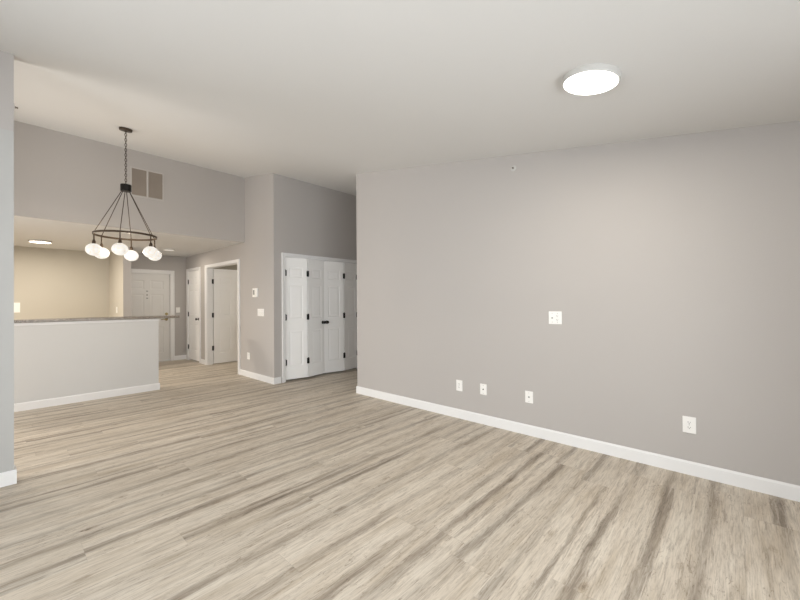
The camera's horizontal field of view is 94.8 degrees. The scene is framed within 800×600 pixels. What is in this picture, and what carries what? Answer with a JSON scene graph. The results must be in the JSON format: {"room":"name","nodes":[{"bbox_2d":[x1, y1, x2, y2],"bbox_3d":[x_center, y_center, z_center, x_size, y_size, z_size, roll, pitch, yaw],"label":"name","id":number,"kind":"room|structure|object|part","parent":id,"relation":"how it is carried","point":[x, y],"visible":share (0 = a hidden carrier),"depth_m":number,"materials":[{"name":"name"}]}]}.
{"room":"empty living room","nodes":[
{"label":"empty living room","id":0,"kind":"room"},
{"bbox_2d":[0,51,13,472],"bbox_3d":[-3.754,-0.248,1.927,0.126,3.246,2.384,-1,0,42],"label":"wall","id":1,"kind":"structure","parent":0,"point":[6,59],"depth_m":2.74,"materials":[{"name":"beige paint"}]},
{"bbox_2d":[0,465,16,487],"bbox_3d":[-3.733,1.324,1.918,0.140,0.103,2.398,-1,0,42],"label":"baseboard","id":2,"kind":"structure","parent":1,"relation":"attached to","point":[7,478],"depth_m":2.73,"materials":[{"name":"white paint"}]},
{"bbox_2d":[14,246,108,318],"bbox_3d":[-7.757,0.197,6.644,0.120,2.463,3.952,-1,0,42],"label":"wall","id":3,"kind":"structure","parent":0,"point":[48,283],"depth_m":7.47,"materials":[{"name":"beige paint"}]},
{"bbox_2d":[14,303,19,312],"bbox_3d":[-7.333,0.143,7.014,0.010,0.190,0.120,-1,0,42],"label":"light switch","id":4,"kind":"object","parent":3,"relation":"attached to","point":[16,305],"visible":0.62,"depth_m":7.03,"materials":[{"name":"white plastic"}]},
{"bbox_2d":[14,321,158,403],"bbox_3d":[-4.498,0.843,5.044,0.120,1.110,2.016,-1,0,42],"label":"wall","id":5,"kind":"structure","parent":0,"point":[57,360],"depth_m":5.08,"materials":[{"name":"grey paint"}]},
{"bbox_2d":[14,383,159,411],"bbox_3d":[-4.485,1.346,5.042,0.134,0.103,2.030,-1,0,42],"label":"baseboard","id":6,"kind":"structure","parent":5,"relation":"attached to","point":[50,402],"depth_m":5.07,"materials":[{"name":"white paint"}]},
{"bbox_2d":[14,319,159,325],"bbox_3d":[-4.447,0.305,5.006,0.016,0.035,2.028,-1,0,42],"label":"trim","id":7,"kind":"structure","parent":5,"relation":"attached to","point":[130,320],"depth_m":5.06,"materials":[{"name":"white paint"}]},
{"bbox_2d":[14,315,179,322],"bbox_3d":[-4.467,0.270,5.208,0.375,0.037,2.301,-1,0,42],"label":"countertop","id":8,"kind":"structure","parent":5,"relation":"on","point":[160,316],"depth_m":5.13,"materials":[{"name":"stone"}]},
{"bbox_2d":[109,247,130,316],"bbox_3d":[-5.883,0.191,7.696,1.470,2.463,0.130,-1,0,42],"label":"wall partition","id":9,"kind":"structure","parent":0,"point":[119,267],"depth_m":7.37,"materials":[{"name":"beige paint"}]},
{"bbox_2d":[14,216,243,256],"bbox_3d":[-6.051,-1.100,5.972,3.569,0.100,5.501,-1,0,42],"label":"ceiling","id":10,"kind":"structure","parent":0,"point":[63,235],"depth_m":6.32,"materials":[{"name":"white paint"}]},
{"bbox_2d":[28,239,51,243],"bbox_3d":[-6.332,-1.028,6.471,0.300,0.033,0.300,-1,0,42],"label":"recessed light","id":11,"kind":"object","parent":10,"relation":"in","point":[29,240],"visible":1,"depth_m":6.41,"materials":[{"name":"white plastic"}]},
{"bbox_2d":[29,241,49,243],"bbox_3d":[-6.332,-1.016,6.471,0.282,0.008,0.282,-1,0,42],"label":"diffuser","id":12,"kind":"object","parent":11,"relation":"attached to","point":[42,242],"depth_m":6.46,"materials":[{"name":"white plastic"}]},
{"bbox_2d":[14,121,244,241],"bbox_3d":[-4.689,-1.662,4.809,0.020,1.194,5.381,-1,0,42],"label":"wall","id":13,"kind":"structure","parent":0,"point":[59,176],"depth_m":5.33,"materials":[{"name":"beige paint"}]},
{"bbox_2d":[130,166,163,200],"bbox_3d":[-3.889,-1.789,5.664,0.010,0.444,0.444,-1,0,42],"label":"air vent","id":14,"kind":"object","parent":13,"relation":"in","point":[145,183],"visible":0.95,"depth_m":5.66,"materials":[{"name":"grey"}]},
{"bbox_2d":[132,168,146,196],"bbox_3d":[-3.961,-1.789,5.586,0.008,0.400,0.188,-1,0,42],"label":"grille","id":15,"kind":"object","parent":14,"relation":"attached to","point":[139,175],"depth_m":5.59,"materials":[{"name":"grey"}]},
{"bbox_2d":[148,171,162,198],"bbox_3d":[-3.818,-1.789,5.743,0.008,0.400,0.188,-1,0,42],"label":"grille","id":16,"kind":"object","parent":14,"relation":"attached to","point":[155,179],"depth_m":5.74,"materials":[{"name":"grey"}]},
{"bbox_2d":[131,254,185,355],"bbox_3d":[-5.661,0.193,8.461,0.120,2.463,1.299,-1,0,42],"label":"wall","id":17,"kind":"structure","parent":0,"point":[170,263],"depth_m":8.77,"materials":[{"name":"beige paint"}]},
{"bbox_2d":[131,273,169,360],"bbox_3d":[-5.716,0.402,8.325,0.098,2.020,0.882,-1,0,42],"label":"door","id":18,"kind":"structure","parent":17,"relation":"in","point":[150,293],"depth_m":8.45,"materials":[{"name":"grey paint"}]},
{"bbox_2d":[131,269,174,360],"bbox_3d":[-5.744,0.366,8.351,0.143,2.118,1.068,-1,0,42],"label":"door frame","id":19,"kind":"structure","parent":17,"relation":"attached to","point":[171,273],"depth_m":8.66,"materials":[{"name":"white paint"}]},
{"bbox_2d":[175,355,185,359],"bbox_3d":[-5.251,1.373,8.796,0.014,0.103,0.253,-1,0,42],"label":"baseboard","id":20,"kind":"structure","parent":17,"relation":"attached to","point":[180,357],"depth_m":8.79,"materials":[{"name":"white paint"}]},
{"bbox_2d":[213,264,236,269],"bbox_3d":[-2.603,0.176,9.012,3.000,2.463,3.399,-1,0,42],"label":"wall","id":21,"kind":"structure","parent":0,"point":[231,267],"depth_m":9.25,"materials":[{"name":"beige paint"}]},
{"bbox_2d":[186,173,280,377],"bbox_3d":[-3.639,-0.422,7.576,4.311,3.657,0.120,-1,0,42],"label":"wall","id":22,"kind":"structure","parent":0,"point":[259,255],"depth_m":6.43,"materials":[{"name":"beige paint"}]},
{"bbox_2d":[188,270,198,360],"bbox_3d":[-4.809,0.356,8.544,0.721,2.064,0.100,-1,0,42],"label":"door","id":23,"kind":"structure","parent":22,"relation":"in","point":[193,346],"depth_m":8.56,"materials":[{"name":"white paint"}]},
{"bbox_2d":[186,267,200,362],"bbox_3d":[-4.758,0.338,8.582,0.865,2.164,0.143,-1,0,42],"label":"door frame","id":24,"kind":"structure","parent":22,"relation":"attached to","point":[196,268],"depth_m":8.78,"materials":[{"name":"white paint"}]},
{"bbox_2d":[205,259,239,374],"bbox_3d":[-3.598,0.319,7.523,1.691,2.174,0.143,-1,0,42],"label":"door frame","id":25,"kind":"structure","parent":22,"relation":"attached to","point":[208,268],"depth_m":8.00,"materials":[{"name":"white paint"}]},
{"bbox_2d":[212,269,237,363],"bbox_3d":[-3.841,0.354,8.414,0.165,2.094,0.898,-1,0,42],"label":"door","id":26,"kind":"structure","parent":22,"relation":"in","point":[224,281],"depth_m":8.28,"materials":[{"name":"white paint"}]},
{"bbox_2d":[186,355,274,383],"bbox_3d":[-3.623,1.354,7.471,4.205,0.103,0.014,-1,0,42],"label":"baseboard","id":27,"kind":"structure","parent":22,"relation":"attached to","point":[260,377],"depth_m":6.48,"materials":[{"name":"white paint"}]},
{"bbox_2d":[252,288,257,296],"bbox_3d":[-2.553,-0.132,6.483,0.170,0.156,0.030,-1,0,42],"label":"thermostat","id":28,"kind":"object","parent":22,"relation":"attached to","point":[254,290],"visible":1,"depth_m":6.46,"materials":[{"name":"white plastic"}]},
{"bbox_2d":[258,309,263,315],"bbox_3d":[-2.387,0.214,6.338,0.179,0.106,0.020,-1,0,42],"label":"light switch","id":29,"kind":"object","parent":22,"relation":"attached to","point":[260,311],"visible":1,"depth_m":6.33,"materials":[{"name":"white plastic"}]},
{"bbox_2d":[280,175,356,382],"bbox_3d":[-1.242,-0.356,7.093,0.120,3.489,2.399,-1,0,42],"label":"wall","id":30,"kind":"structure","parent":0,"point":[315,220],"depth_m":6.70,"materials":[{"name":"beige paint"}]},
{"bbox_2d":[275,377,280,383],"bbox_3d":[-1.222,1.336,6.994,0.014,0.103,2.519,-1,0,42],"label":"baseboard","id":31,"kind":"structure","parent":30,"relation":"attached to","point":[278,379],"depth_m":6.11,"materials":[{"name":"white paint"}]},
{"bbox_2d":[285,257,325,379],"bbox_3d":[-1.666,0.313,6.522,0.126,2.086,0.830,-1,0,42],"label":"door","id":32,"kind":"structure","parent":30,"relation":"in","point":[304,278],"depth_m":6.46,"materials":[{"name":"white paint"}]},
{"bbox_2d":[282,252,356,382],"bbox_3d":[-1.428,0.294,6.863,0.143,2.188,1.762,-1,0,42],"label":"door frame","id":33,"kind":"structure","parent":30,"relation":"attached to","point":[284,255],"depth_m":6.20,"materials":[{"name":"white paint"}]},
{"bbox_2d":[324,261,356,372],"bbox_3d":[-1.110,0.312,7.130,0.126,2.086,0.830,-1,0,42],"label":"door","id":34,"kind":"structure","parent":30,"relation":"in","point":[340,278],"depth_m":7.04,"materials":[{"name":"white paint"}]},
{"bbox_2d":[0,359,799,599],"bbox_3d":[-1.714,1.428,4.667,11.690,0.100,9.420,-1,0,42],"label":"floor","id":35,"kind":"structure","parent":0,"point":[216,482],"depth_m":2.35,"materials":[{"name":"brown wood"}]},
{"bbox_2d":[0,0,799,195],"bbox_3d":[-0.841,-1.692,3.002,8.101,1.406,8.140,-1,0,42],"label":"ceiling","id":36,"kind":"structure","parent":0,"point":[324,93],"depth_m":2.43,"materials":[{"name":"white paint"}]},
{"bbox_2d":[85,127,161,260],"bbox_3d":[-3.297,-1.288,4.422,0.735,1.574,0.768,-1,0,42],"label":"chandelier","id":37,"kind":"object","parent":36,"relation":"hanging from","point":[93,249],"visible":1,"depth_m":4.38,"materials":[{"name":"brown metal"}]},
{"bbox_3d":[-3.463,-0.572,4.159,0.156,0.140,0.156,-1,0,42],"label":"globe","id":38,"kind":"part","parent":37,"relation":"part of","materials":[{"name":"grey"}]},
{"bbox_3d":[-3.602,-0.569,4.436,0.156,0.140,0.156,-1,0,42],"label":"globe","id":39,"kind":"part","parent":37,"relation":"part of","materials":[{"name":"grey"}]},
{"bbox_3d":[-3.391,-1.044,4.275,0.008,0.544,0.280,-1,0,33],"label":"rod","id":40,"kind":"part","parent":37,"relation":"part of","materials":[{"name":"brown metal"}]},
{"bbox_3d":[-3.469,-1.042,4.431,0.280,0.544,0.008,0,0,3],"label":"rod","id":41,"kind":"part","parent":37,"relation":"part of","materials":[{"name":"brown metal"}]},
{"bbox_3d":[-3.154,-0.713,4.142,0.040,0.154,0.040,-1,0,42],"label":"stem","id":42,"kind":"part","parent":37,"relation":"part of","materials":[{"name":"brown metal"}]},
{"bbox_3d":[-3.153,-0.574,4.141,0.156,0.140,0.156,-1,0,42],"label":"globe","id":43,"kind":"part","parent":37,"relation":"part of","materials":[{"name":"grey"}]},
{"bbox_3d":[-3.217,-1.045,4.265,0.008,0.544,0.280,0,0,-27],"label":"rod","id":44,"kind":"part","parent":37,"relation":"part of","materials":[{"name":"brown metal"}]},
{"bbox_3d":[-3.300,-1.716,4.425,0.021,0.651,0.021,0,0,-3],"label":"chain","id":45,"kind":"part","parent":37,"relation":"part of","materials":[{"name":"brown metal"}]},
{"bbox_3d":[-3.373,-1.042,4.576,0.008,0.544,0.280,0,0,-27],"label":"rod","id":46,"kind":"part","parent":37,"relation":"part of","materials":[{"name":"brown metal"}]},
{"bbox_3d":[-3.431,-0.569,4.695,0.156,0.140,0.156,-1,0,42],"label":"globe","id":47,"kind":"part","parent":37,"relation":"part of","materials":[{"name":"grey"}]},
{"bbox_3d":[-3.122,-1.045,4.410,0.280,0.544,0.008,0,0,3],"label":"rod","id":48,"kind":"part","parent":37,"relation":"part of","materials":[{"name":"brown metal"}]},
{"bbox_3d":[-2.983,-0.574,4.400,0.156,0.140,0.156,-1,0,42],"label":"globe","id":49,"kind":"part","parent":37,"relation":"part of","materials":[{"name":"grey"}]},
{"bbox_3d":[-3.122,-0.571,4.677,0.156,0.140,0.156,-1,0,42],"label":"globe","id":50,"kind":"part","parent":37,"relation":"part of","materials":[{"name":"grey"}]},
{"bbox_2d":[562,63,620,95],"bbox_3d":[1.148,-1.320,2.212,0.316,0.083,0.315,0,0,-44],"label":"ceiling light","id":51,"kind":"object","parent":36,"relation":"attached to","point":[597,78],"visible":1,"depth_m":2.17,"materials":[{"name":"white plastic"}]},
{"bbox_2d":[356,121,799,485],"bbox_3d":[1.411,-0.273,3.658,5.444,3.248,0.120,-1,0,42],"label":"wall","id":52,"kind":"structure","parent":0,"point":[670,264],"depth_m":3.21,"materials":[{"name":"beige paint"}]},
{"bbox_2d":[456,380,461,390],"bbox_3d":[0.683,0.983,4.236,0.082,0.125,0.010,-1,0,42],"label":"outlet","id":53,"kind":"object","parent":52,"relation":"attached to","point":[458,382],"visible":1,"depth_m":4.23,"materials":[{"name":"white plastic"}]},
{"bbox_2d":[480,383,486,394],"bbox_3d":[0.910,0.977,4.024,0.080,0.118,0.016,-1,0,42],"label":"cable plate","id":54,"kind":"object","parent":52,"relation":"attached to","point":[483,387],"visible":1,"depth_m":4.02,"materials":[{"name":"white plastic"}]},
{"bbox_2d":[525,391,532,403],"bbox_3d":[1.292,0.970,3.680,0.080,0.118,0.009,-1,0,42],"label":"plate","id":55,"kind":"object","parent":52,"relation":"attached to","point":[528,394],"visible":1,"depth_m":3.67,"materials":[{"name":"white plastic"}]},
{"bbox_2d":[549,311,561,323],"bbox_3d":[1.478,0.168,3.506,0.122,0.122,0.016,-1,0,42],"label":"plate","id":56,"kind":"object","parent":52,"relation":"attached to","point":[555,317],"visible":1,"depth_m":3.50,"materials":[{"name":"white plastic"}]},
{"bbox_2d":[356,386,799,501],"bbox_3d":[2.048,1.300,4.346,5.458,0.103,2.021,-1,0,42],"label":"baseboard","id":57,"kind":"structure","parent":52,"relation":"attached to","point":[738,479],"depth_m":3.14,"materials":[{"name":"white paint"}]},
{"bbox_2d":[682,416,695,433],"bbox_3d":[2.225,0.959,2.828,0.083,0.126,0.010,-1,0,42],"label":"outlet","id":58,"kind":"object","parent":52,"relation":"attached to","point":[689,423],"visible":1,"depth_m":2.83,"materials":[{"name":"white plastic"}]}
]}

